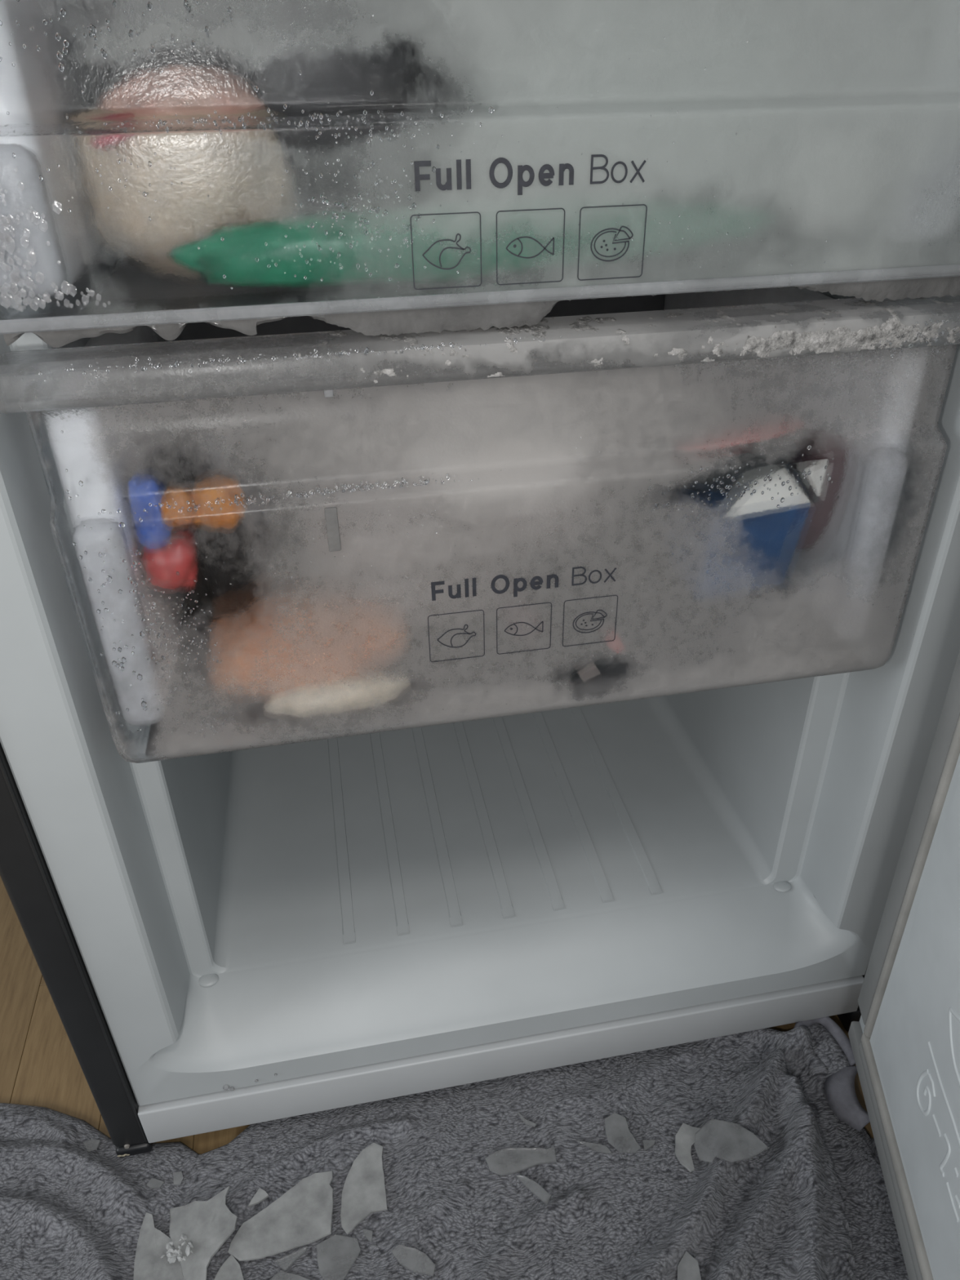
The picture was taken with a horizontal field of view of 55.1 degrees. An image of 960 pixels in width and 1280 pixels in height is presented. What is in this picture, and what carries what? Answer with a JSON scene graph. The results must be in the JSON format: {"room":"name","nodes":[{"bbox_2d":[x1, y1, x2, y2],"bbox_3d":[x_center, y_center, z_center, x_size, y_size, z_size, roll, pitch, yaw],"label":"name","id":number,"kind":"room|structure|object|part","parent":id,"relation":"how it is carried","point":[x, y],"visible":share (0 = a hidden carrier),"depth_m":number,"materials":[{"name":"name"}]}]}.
{"room":"kitchen","nodes":[
{"label":"kitchen","id":0,"kind":"room"},
{"bbox_2d":[0,876,874,1154],"bbox_3d":[-0.020,0.485,0.474,2.800,0.030,1.920,-7,33,-8],"label":"floor","id":1,"kind":"structure","parent":0,"point":[40,1066],"depth_m":0.71,"materials":[{"name":"brown wood"}]},
{"bbox_2d":[0,1016,908,1279],"bbox_3d":[-0.036,0.438,0.479,0.901,0.041,0.581,-7,33,-8],"label":"towel","id":2,"kind":"object","parent":1,"relation":"on","point":[815,1204],"visible":0.88,"depth_m":0.62,"materials":[{"name":"grey fabric"}]},
{"bbox_2d":[83,1138,100,1151],"bbox_3d":[-0.271,0.351,0.639,0.012,0.005,0.010,-7,33,-8],"label":"shard","id":3,"kind":"object","parent":2,"relation":"on","point":[91,1144],"visible":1,"depth_m":0.64},
{"bbox_2d":[146,1177,164,1189],"bbox_3d":[-0.219,0.366,0.619,0.010,0.003,0.006,8,34,14],"label":"shard","id":4,"kind":"object","parent":2,"relation":"on","point":[153,1183],"visible":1,"depth_m":0.62},
{"bbox_2d":[133,1212,183,1279],"bbox_3d":[-0.199,0.390,0.578,0.037,0.006,0.064,-7,33,-8],"label":"shard","id":5,"kind":"object","parent":2,"relation":"on","point":[148,1264],"visible":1,"depth_m":0.58},
{"bbox_2d":[160,1234,193,1263],"bbox_3d":[-0.189,0.383,0.579,0.023,0.008,0.018,-7,33,-8],"label":"lump","id":6,"kind":"object","parent":5,"relation":"on","point":[171,1253],"visible":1,"depth_m":0.57,"materials":[{"name":"white ice"}]},
{"bbox_2d":[173,1171,183,1185],"bbox_3d":[-0.204,0.365,0.622,0.007,0.002,0.009,-7,33,-8],"label":"shard","id":7,"kind":"object","parent":2,"relation":"on","point":[178,1178],"visible":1,"depth_m":0.62},
{"bbox_2d":[168,1186,237,1279],"bbox_3d":[-0.173,0.382,0.581,0.042,0.005,0.061,-13,34,-18],"label":"shard","id":8,"kind":"object","parent":2,"relation":"on","point":[208,1224],"visible":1,"depth_m":0.59},
{"bbox_2d":[213,1253,244,1279],"bbox_3d":[-0.154,0.396,0.567,0.025,0.003,0.018,27,42,36],"label":"shard","id":9,"kind":"object","parent":2,"relation":"on","point":[230,1269],"visible":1,"depth_m":0.57},
{"bbox_2d":[248,1187,268,1207],"bbox_3d":[-0.147,0.372,0.610,0.008,0.003,0.012,16,36,25],"label":"shard","id":10,"kind":"object","parent":2,"relation":"on","point":[260,1195],"visible":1,"depth_m":0.61},
{"bbox_2d":[227,1170,333,1262],"bbox_3d":[-0.129,0.375,0.598,0.068,0.005,0.045,-7,33,-8],"label":"shard","id":11,"kind":"object","parent":2,"relation":"on","point":[301,1216],"visible":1,"depth_m":0.59},
{"bbox_2d":[270,1271,310,1279],"bbox_3d":[-0.116,0.398,0.567,0.036,0.003,0.016,-1,33,1],"label":"shard","id":12,"kind":"object","parent":2,"relation":"on","point":[282,1275],"visible":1,"depth_m":0.57},
{"bbox_2d":[274,1246,307,1271],"bbox_3d":[-0.118,0.391,0.579,0.022,0.003,0.008,-14,35,-19],"label":"shard","id":13,"kind":"object","parent":2,"relation":"on","point":[286,1262],"visible":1,"depth_m":0.58},
{"bbox_2d":[316,1234,360,1279],"bbox_3d":[-0.088,0.391,0.577,0.028,0.003,0.034,-7,33,-8],"label":"shard","id":14,"kind":"object","parent":2,"relation":"on","point":[336,1255],"visible":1,"depth_m":0.58},
{"bbox_2d":[340,1142,387,1235],"bbox_3d":[-0.078,0.365,0.614,0.032,0.003,0.056,-7,33,-8],"label":"shard","id":15,"kind":"object","parent":2,"relation":"on","point":[363,1192],"visible":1,"depth_m":0.61},
{"bbox_2d":[362,1228,373,1242],"bbox_3d":[-0.072,0.382,0.590,0.008,0.002,0.006,5,33,10],"label":"shard","id":16,"kind":"object","parent":2,"relation":"on","point":[368,1234],"visible":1,"depth_m":0.59},
{"bbox_2d":[391,1244,435,1276],"bbox_3d":[-0.041,0.388,0.575,0.029,0.008,0.012,10,34,17],"label":"shard","id":17,"kind":"object","parent":2,"relation":"on","point":[413,1260],"visible":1,"depth_m":0.57},
{"bbox_2d":[484,1146,556,1176],"bbox_3d":[0.028,0.355,0.629,0.049,0.003,0.017,-7,33,-8],"label":"shard","id":18,"kind":"object","parent":2,"relation":"on","point":[508,1161],"visible":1,"depth_m":0.63},
{"bbox_2d":[517,1111,536,1127],"bbox_3d":[0.032,0.341,0.652,0.016,0.002,0.004,21,39,31],"label":"shard","id":19,"kind":"object","parent":2,"relation":"on","point":[526,1122],"visible":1,"depth_m":0.65},
{"bbox_2d":[515,1174,551,1204],"bbox_3d":[0.036,0.363,0.610,0.006,0.012,0.031,-25,39,-32],"label":"shard","id":20,"kind":"object","parent":2,"relation":"on","point":[536,1189],"visible":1,"depth_m":0.61},
{"bbox_2d":[575,1140,612,1154],"bbox_3d":[0.079,0.350,0.634,0.026,0.002,0.005,5,33,9],"label":"shard","id":21,"kind":"object","parent":2,"relation":"on","point":[596,1147],"visible":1,"depth_m":0.63},
{"bbox_2d":[604,1112,640,1153],"bbox_3d":[0.098,0.344,0.641,0.021,0.003,0.030,-7,33,-8],"label":"shard","id":22,"kind":"object","parent":2,"relation":"on","point":[618,1134],"visible":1,"depth_m":0.64},
{"bbox_2d":[642,1139,655,1151],"bbox_3d":[0.117,0.349,0.636,0.009,0.002,0.007,-1,33,0],"label":"shard","id":23,"kind":"object","parent":2,"relation":"on","point":[647,1144],"visible":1,"depth_m":0.64},
{"bbox_2d":[674,1123,700,1172],"bbox_3d":[0.143,0.347,0.632,0.019,0.003,0.033,16,36,25],"label":"shard","id":24,"kind":"object","parent":2,"relation":"on","point":[685,1136],"visible":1,"depth_m":0.63},
{"bbox_2d":[676,1250,701,1279],"bbox_3d":[0.128,0.388,0.561,0.016,0.007,0.020,24,40,34],"label":"shard","id":25,"kind":"object","parent":2,"relation":"on","point":[688,1268],"visible":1,"depth_m":0.56},
{"bbox_2d":[693,1118,768,1162],"bbox_3d":[0.167,0.336,0.620,0.047,0.004,0.030,-7,33,-8],"label":"shard","id":26,"kind":"object","parent":2,"relation":"on","point":[731,1142],"visible":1,"depth_m":0.62},
{"bbox_2d":[0,291,959,1279],"bbox_3d":[0.025,-0.078,0.444,0.579,0.950,1.154,-7,33,-8],"label":"freezer","id":27,"kind":"object","parent":1,"relation":"on","point":[218,941],"visible":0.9,"depth_m":0.63,"materials":[{"name":"white plastic"}]},
{"bbox_3d":[-0.299,-0.203,0.625,0.024,0.924,0.601,-7,33,-8],"label":"panel","id":28,"kind":"part","parent":27,"relation":"part of","materials":[{"name":"paint"}]},
{"bbox_2d":[0,286,959,763],"bbox_3d":[-0.006,-0.129,0.570,0.442,0.204,0.340,-7,33,-8],"label":"box","id":29,"kind":"object","parent":27,"relation":"in","point":[300,529],"visible":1,"depth_m":0.43,"materials":[{"name":"plastic"}]},
{"bbox_3d":[-0.011,-0.002,0.455,0.028,0.027,0.001,-7,33,-8],"label":"icon frame","id":30,"kind":"part","parent":29,"relation":"part of","materials":[{"name":"clear plastic"}]},
{"bbox_3d":[0.022,-0.006,0.460,0.028,0.027,0.001,-7,33,-8],"label":"icon frame","id":31,"kind":"part","parent":29,"relation":"part of","materials":[{"name":"clear plastic"}]},
{"bbox_3d":[0.056,-0.010,0.465,0.028,0.027,0.001,-7,33,-8],"label":"icon frame","id":32,"kind":"part","parent":29,"relation":"part of","materials":[{"name":"clear plastic"}]},
{"bbox_2d":[0,0,959,347],"bbox_3d":[-0.018,-0.299,0.460,0.451,0.206,0.338,-7,33,-8],"label":"box","id":33,"kind":"object","parent":27,"relation":"in","point":[368,167],"visible":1,"depth_m":0.35,"materials":[{"name":"clear plastic"}]},
{"bbox_3d":[-0.013,-0.152,0.359,0.028,0.027,0.001,-7,33,-8],"label":"icon frame","id":34,"kind":"part","parent":33,"relation":"part of","materials":[{"name":"clear plastic"}]},
{"bbox_3d":[0.022,-0.142,0.377,0.414,0.005,0.008,-7,33,-8],"label":"rail","id":35,"kind":"part","parent":33,"relation":"part of","materials":[{"name":"clear plastic"}]},
{"bbox_3d":[0.020,-0.156,0.364,0.028,0.027,0.001,-7,33,-8],"label":"icon frame","id":36,"kind":"part","parent":33,"relation":"part of","materials":[{"name":"clear plastic"}]},
{"bbox_3d":[0.053,-0.160,0.369,0.028,0.027,0.001,-7,33,-8],"label":"icon frame","id":37,"kind":"part","parent":33,"relation":"part of","materials":[{"name":"clear plastic"}]},
{"bbox_3d":[0.028,0.289,0.665,0.521,0.036,0.033,-7,33,-8],"label":"kick plate","id":38,"kind":"part","parent":27,"relation":"part of","materials":[{"name":"white plastic"}]},
{"bbox_3d":[0.234,0.115,0.247,0.028,0.753,0.537,3,33,6],"label":"frame","id":39,"kind":"part","parent":27,"relation":"part of","materials":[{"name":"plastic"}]}
]}

